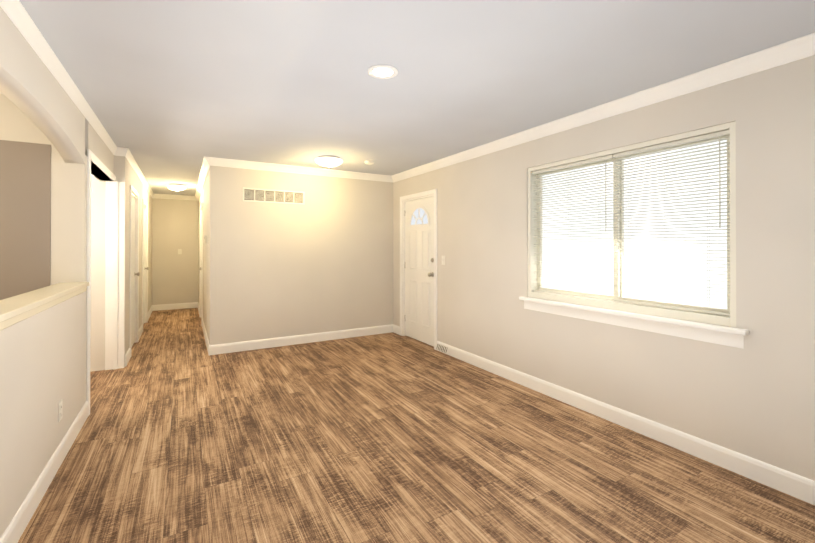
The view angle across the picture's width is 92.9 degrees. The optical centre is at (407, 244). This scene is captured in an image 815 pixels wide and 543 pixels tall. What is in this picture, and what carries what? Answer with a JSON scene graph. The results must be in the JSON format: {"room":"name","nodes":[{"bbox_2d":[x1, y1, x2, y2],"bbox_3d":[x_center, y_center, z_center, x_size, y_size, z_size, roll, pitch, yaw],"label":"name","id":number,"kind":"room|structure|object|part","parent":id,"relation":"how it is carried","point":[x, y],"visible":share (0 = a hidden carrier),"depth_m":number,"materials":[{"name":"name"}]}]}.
{"room":"empty living room","nodes":[
{"label":"empty living room","id":0,"kind":"room"},
{"bbox_2d":[0,94,86,403],"bbox_3d":[-3.922,0.139,2.261,3.200,2.440,0.119,0,0,-30],"label":"wall","id":1,"kind":"structure","parent":0,"point":[68,222],"depth_m":2.95,"materials":[{"name":"beige paint"}]},
{"bbox_2d":[0,140,50,299],"bbox_3d":[-3.973,0.303,2.159,2.990,2.110,0.004,0,0,-30],"label":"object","id":2,"kind":"structure","parent":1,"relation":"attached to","point":[25,217],"depth_m":2.84,"materials":[{"name":"paint"}]},
{"bbox_2d":[0,6,113,537],"bbox_3d":[-1.239,0.132,0.699,0.120,2.440,8.169,0,0,-30],"label":"wall","id":3,"kind":"structure","parent":0,"point":[41,365],"depth_m":2.07,"materials":[{"name":"beige paint"}]},
{"bbox_2d":[0,282,88,330],"bbox_3d":[-1.883,0.321,1.811,0.180,0.072,2.697,0,0,-30],"label":"trim","id":4,"kind":"structure","parent":3,"relation":"on","point":[17,308],"depth_m":2.05,"materials":[{"name":"white wood"}]},
{"bbox_2d":[0,401,88,542],"bbox_3d":[-0.875,1.288,0.200,0.016,0.122,6.710,0,0,-30],"label":"baseboard","id":5,"kind":"structure","parent":3,"relation":"attached to","point":[12,534],"depth_m":2.07,"materials":[{"name":"white wood"}]},
{"bbox_2d":[58,399,62,421],"bbox_3d":[-2.157,1.034,2.411,0.009,0.115,0.072,0,0,-30],"label":"outlet","id":6,"kind":"object","parent":3,"relation":"attached to","point":[60,408],"visible":1,"depth_m":2.40,"materials":[{"name":"white plastic"}]},
{"bbox_2d":[0,0,123,155],"bbox_3d":[-1.192,-1.041,0.801,0.060,0.092,8.050,0,0,-30],"label":"crown molding","id":7,"kind":"structure","parent":3,"relation":"attached to","point":[14,9],"depth_m":2.19,"materials":[{"name":"white wood"}]},
{"bbox_2d":[86,149,124,414],"bbox_3d":[-2.922,0.303,3.687,0.240,2.122,1.434,0,0,-30],"label":"door frame","id":8,"kind":"structure","parent":3,"relation":"attached to","point":[115,283],"depth_m":4.24,"materials":[{"name":"white wood"}]},
{"bbox_2d":[90,175,105,371],"bbox_3d":[-3.935,0.146,3.929,1.449,2.440,0.119,0,0,-30],"label":"wall","id":9,"kind":"structure","parent":0,"point":[98,228],"depth_m":4.19,"materials":[{"name":"beige paint"}]},
{"bbox_2d":[114,155,151,354],"bbox_3d":[-4.300,0.155,6.160,0.150,2.440,4.349,0,0,-30],"label":"wall","id":10,"kind":"structure","parent":0,"point":[124,171],"depth_m":4.69,"materials":[{"name":"beige paint"}]},
{"bbox_2d":[125,348,130,366],"bbox_3d":[-3.257,1.307,4.515,0.014,0.122,0.406,0,0,-30],"label":"baseboard","id":11,"kind":"structure","parent":10,"relation":"attached to","point":[128,355],"depth_m":4.47,"materials":[{"name":"white wood"}]},
{"bbox_2d":[129,185,138,348],"bbox_3d":[-3.640,0.325,5.069,0.138,2.092,0.924,0,0,-30],"label":"door frame","id":12,"kind":"structure","parent":10,"relation":"attached to","point":[133,193],"depth_m":5.42,"materials":[{"name":"white wood"}]},
{"bbox_2d":[131,197,139,347],"bbox_3d":[-3.598,0.361,5.082,0.101,1.996,0.776,0,0,-30],"label":"hall door","id":13,"kind":"structure","parent":10,"relation":"in","point":[133,272],"depth_m":5.26,"materials":[{"name":"white wood"}]},
{"bbox_2d":[124,148,155,197],"bbox_3d":[-4.218,-1.018,6.195,0.041,0.092,4.381,0,0,-30],"label":"crown molding","id":14,"kind":"structure","parent":10,"relation":"attached to","point":[127,153],"depth_m":5.31,"materials":[{"name":"white wood"}]},
{"bbox_2d":[139,325,142,338],"bbox_3d":[-3.992,1.312,5.785,0.014,0.122,0.672,0,0,-30],"label":"baseboard","id":15,"kind":"structure","parent":10,"relation":"attached to","point":[141,328],"depth_m":5.79,"materials":[{"name":"white wood"}]},
{"bbox_2d":[142,199,147,324],"bbox_3d":[-4.441,0.331,6.453,0.138,2.092,0.924,0,0,-30],"label":"door frame","id":16,"kind":"structure","parent":10,"relation":"attached to","point":[143,202],"depth_m":6.80,"materials":[{"name":"white wood"}]},
{"bbox_2d":[143,208,148,323],"bbox_3d":[-4.399,0.367,6.467,0.101,1.996,0.776,0,0,-30],"label":"hall door","id":17,"kind":"structure","parent":10,"relation":"in","point":[144,268],"depth_m":6.69,"materials":[{"name":"white wood"}]},
{"bbox_2d":[148,306,151,319],"bbox_3d":[-4.971,1.320,7.480,0.016,0.122,1.386,0,0,-30],"label":"baseboard","id":18,"kind":"structure","parent":10,"relation":"attached to","point":[150,311],"depth_m":7.35,"materials":[{"name":"white wood"}]},
{"bbox_2d":[152,198,197,304],"bbox_3d":[-5.052,0.165,8.307,0.999,2.440,0.120,0,0,-30],"label":"wall","id":19,"kind":"structure","parent":0,"point":[174,230],"depth_m":8.28,"materials":[{"name":"beige paint"}]},
{"bbox_2d":[152,302,195,309],"bbox_3d":[-4.953,1.323,8.281,0.810,0.122,0.016,0,0,-30],"label":"baseboard","id":20,"kind":"structure","parent":19,"relation":"attached to","point":[193,304],"depth_m":8.27,"materials":[{"name":"white wood"}]},
{"bbox_2d":[156,194,191,199],"bbox_3d":[-4.951,-1.009,8.258,0.720,0.092,0.076,0,0,-30],"label":"crown molding","id":21,"kind":"structure","parent":19,"relation":"attached to","point":[159,196],"depth_m":8.24,"materials":[{"name":"white wood"}]},
{"bbox_2d":[198,168,209,339],"bbox_3d":[-3.526,0.158,6.788,0.120,2.440,4.279,0,0,-30],"label":"wall","id":22,"kind":"structure","parent":0,"point":[204,198],"depth_m":5.75,"materials":[{"name":"beige paint"}]},
{"bbox_2d":[199,202,202,325],"bbox_3d":[-3.660,0.333,6.998,0.138,2.092,0.944,0,0,-30],"label":"door frame","id":23,"kind":"structure","parent":22,"relation":"attached to","point":[201,207],"depth_m":7.32,"materials":[{"name":"white wood"}]},
{"bbox_2d":[192,156,211,199],"bbox_3d":[-3.531,-1.016,6.608,0.078,0.092,4.354,0,0,-30],"label":"crown molding","id":24,"kind":"structure","parent":22,"relation":"attached to","point":[205,167],"depth_m":5.87,"materials":[{"name":"white wood"}]},
{"bbox_2d":[202,319,208,350],"bbox_3d":[-2.963,1.312,5.679,0.016,0.122,2.026,0,0,-30],"label":"baseboard","id":25,"kind":"structure","parent":22,"relation":"attached to","point":[203,326],"depth_m":5.53,"materials":[{"name":"white wood"}]},
{"bbox_2d":[209,166,392,344],"bbox_3d":[-1.364,0.152,5.497,2.569,2.440,0.120,0,0,-30],"label":"wall","id":26,"kind":"structure","parent":0,"point":[320,260],"depth_m":5.34,"materials":[{"name":"beige paint"}]},
{"bbox_2d":[242,187,304,204],"bbox_3d":[-1.777,-0.644,5.186,0.800,0.180,0.010,0,0,-30],"label":"air vent","id":27,"kind":"object","parent":26,"relation":"in","point":[270,196],"visible":1,"depth_m":5.17,"materials":[{"name":"white plastic"}]},
{"bbox_2d":[208,157,391,181],"bbox_3d":[-1.354,-1.021,5.395,2.460,0.092,0.078,0,0,-30],"label":"crown molding","id":28,"kind":"structure","parent":26,"relation":"attached to","point":[222,162],"depth_m":5.29,"materials":[{"name":"white wood"}]},
{"bbox_2d":[208,324,395,354],"bbox_3d":[-1.336,1.311,5.430,2.584,0.122,0.017,0,0,-30],"label":"baseboard","id":29,"kind":"structure","parent":26,"relation":"attached to","point":[341,334],"depth_m":5.31,"materials":[{"name":"white wood"}]},
{"bbox_2d":[18,308,814,542],"bbox_3d":[-2.168,1.411,2.738,6.960,0.100,12.640,0,0,-30],"label":"floor","id":30,"kind":"structure","parent":0,"point":[183,436],"depth_m":2.40,"materials":[{"name":"brown wood"}]},
{"bbox_2d":[19,0,814,195],"bbox_3d":[-0.783,-1.126,3.551,3.760,0.100,12.640,0,0,-30],"label":"ceiling","id":31,"kind":"structure","parent":0,"point":[174,91],"depth_m":2.33,"materials":[{"name":"paint"}]},
{"bbox_2d":[167,184,185,191],"bbox_3d":[-4.105,-1.000,6.896,0.300,0.122,0.300,0,0,-30],"label":"light","id":32,"kind":"object","parent":31,"relation":"attached to","point":[177,187],"visible":1,"depth_m":6.81,"materials":[{"name":"white glass"}]},
{"bbox_2d":[315,155,342,167],"bbox_3d":[-0.971,-1.009,4.793,0.340,0.122,0.340,0,0,-30],"label":"ceiling light","id":33,"kind":"object","parent":31,"relation":"attached to","point":[328,161],"visible":1,"depth_m":4.69,"materials":[{"name":"white glass"}]},
{"bbox_2d":[364,160,373,164],"bbox_3d":[-0.489,-1.051,4.979,0.128,0.036,0.128,0,0,-30],"label":"smoke detector","id":34,"kind":"object","parent":31,"relation":"attached to","point":[369,162],"visible":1,"depth_m":4.94,"materials":[{"name":"white plastic"}]},
{"bbox_2d":[368,65,397,78],"bbox_3d":[-0.155,-1.077,2.424,0.190,0.007,0.190,0,0,-30],"label":"recessed light","id":35,"kind":"object","parent":31,"relation":"in","point":[392,68],"depth_m":2.41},
{"bbox_2d":[393,55,814,480],"bbox_3d":[1.877,0.140,2.612,0.150,2.440,8.360,0,0,-30],"label":"wall","id":36,"kind":"structure","parent":0,"point":[754,398],"depth_m":2.53,"materials":[{"name":"beige paint"}]},
{"bbox_2d":[400,188,436,349],"bbox_3d":[0.198,0.324,5.492,0.168,2.098,0.984,0,0,-30],"label":"door frame","id":37,"kind":"structure","parent":36,"relation":"attached to","point":[425,194],"depth_m":5.80,"materials":[{"name":"white wood"}]},
{"bbox_2d":[405,196,433,345],"bbox_3d":[0.150,0.360,5.476,0.113,2.001,0.836,0,0,-30],"label":"front door","id":38,"kind":"structure","parent":36,"relation":"in","point":[419,269],"depth_m":5.47,"materials":[{"name":"white wood"}]},
{"label":"glass panel","id":39,"kind":"part","parent":38,"relation":"part of","materials":[{"name":"glass"}]},
{"bbox_3d":[0.165,-0.399,5.477,0.014,0.307,0.554,0,0,-30],"label":"frame","id":40,"kind":"part","parent":38,"relation":"part of","materials":[{"name":"white wood"}]},
{"bbox_3d":[0.306,0.307,5.165,0.071,0.252,0.064,0,0,-30],"label":"knob","id":41,"kind":"part","parent":38,"relation":"part of","materials":[{"name":"silver metal"}]},
{"bbox_2d":[392,32,814,182],"bbox_3d":[1.779,-1.034,2.560,0.076,0.092,8.120,0,0,-30],"label":"crown molding","id":42,"kind":"structure","parent":36,"relation":"attached to","point":[793,50],"depth_m":2.68,"materials":[{"name":"white wood"}]},
{"bbox_2d":[437,341,814,504],"bbox_3d":[2.110,1.296,2.037,0.016,0.122,6.901,0,0,-30],"label":"baseboard","id":43,"kind":"structure","parent":36,"relation":"attached to","point":[786,482],"depth_m":2.64,"materials":[{"name":"white wood"}]},
{"bbox_2d":[528,121,735,326],"bbox_3d":[1.623,-0.118,3.061,0.136,1.238,1.628,0,0,-30],"label":"window","id":44,"kind":"structure","parent":36,"relation":"in","point":[719,319],"depth_m":2.98,"materials":[{"name":"beige plastic"}]},
{"bbox_2d":[532,130,729,315],"bbox_3d":[1.589,-0.130,3.041,0.037,1.138,1.552,0,0,-30],"label":"window blind","id":45,"kind":"object","parent":44,"relation":"attached to","point":[690,140],"visible":0.83,"depth_m":2.82,"materials":[{"name":"white plastic"}]},
{"bbox_2d":[524,301,743,348],"bbox_3d":[1.562,0.575,3.023,0.020,0.085,1.700,0,0,-30],"label":"apron","id":46,"kind":"object","parent":36,"relation":"attached to","point":[722,338],"visible":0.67,"depth_m":2.75,"materials":[{"name":"white wood"}]},
{"bbox_2d":[519,296,748,335],"bbox_3d":[1.539,0.517,3.010,0.056,0.030,1.750,0,0,-30],"label":"stool","id":47,"kind":"object","parent":36,"relation":"attached to","point":[744,332],"visible":0.98,"depth_m":2.71,"materials":[{"name":"white wood"}]},
{"label":"outside","id":48,"kind":"structure","parent":0,"visible":0},
{"bbox_2d":[542,140,726,308],"bbox_3d":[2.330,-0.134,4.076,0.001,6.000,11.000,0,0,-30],"label":"window glass","id":49,"kind":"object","parent":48,"point":[658,256],"depth_m":3.90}
]}

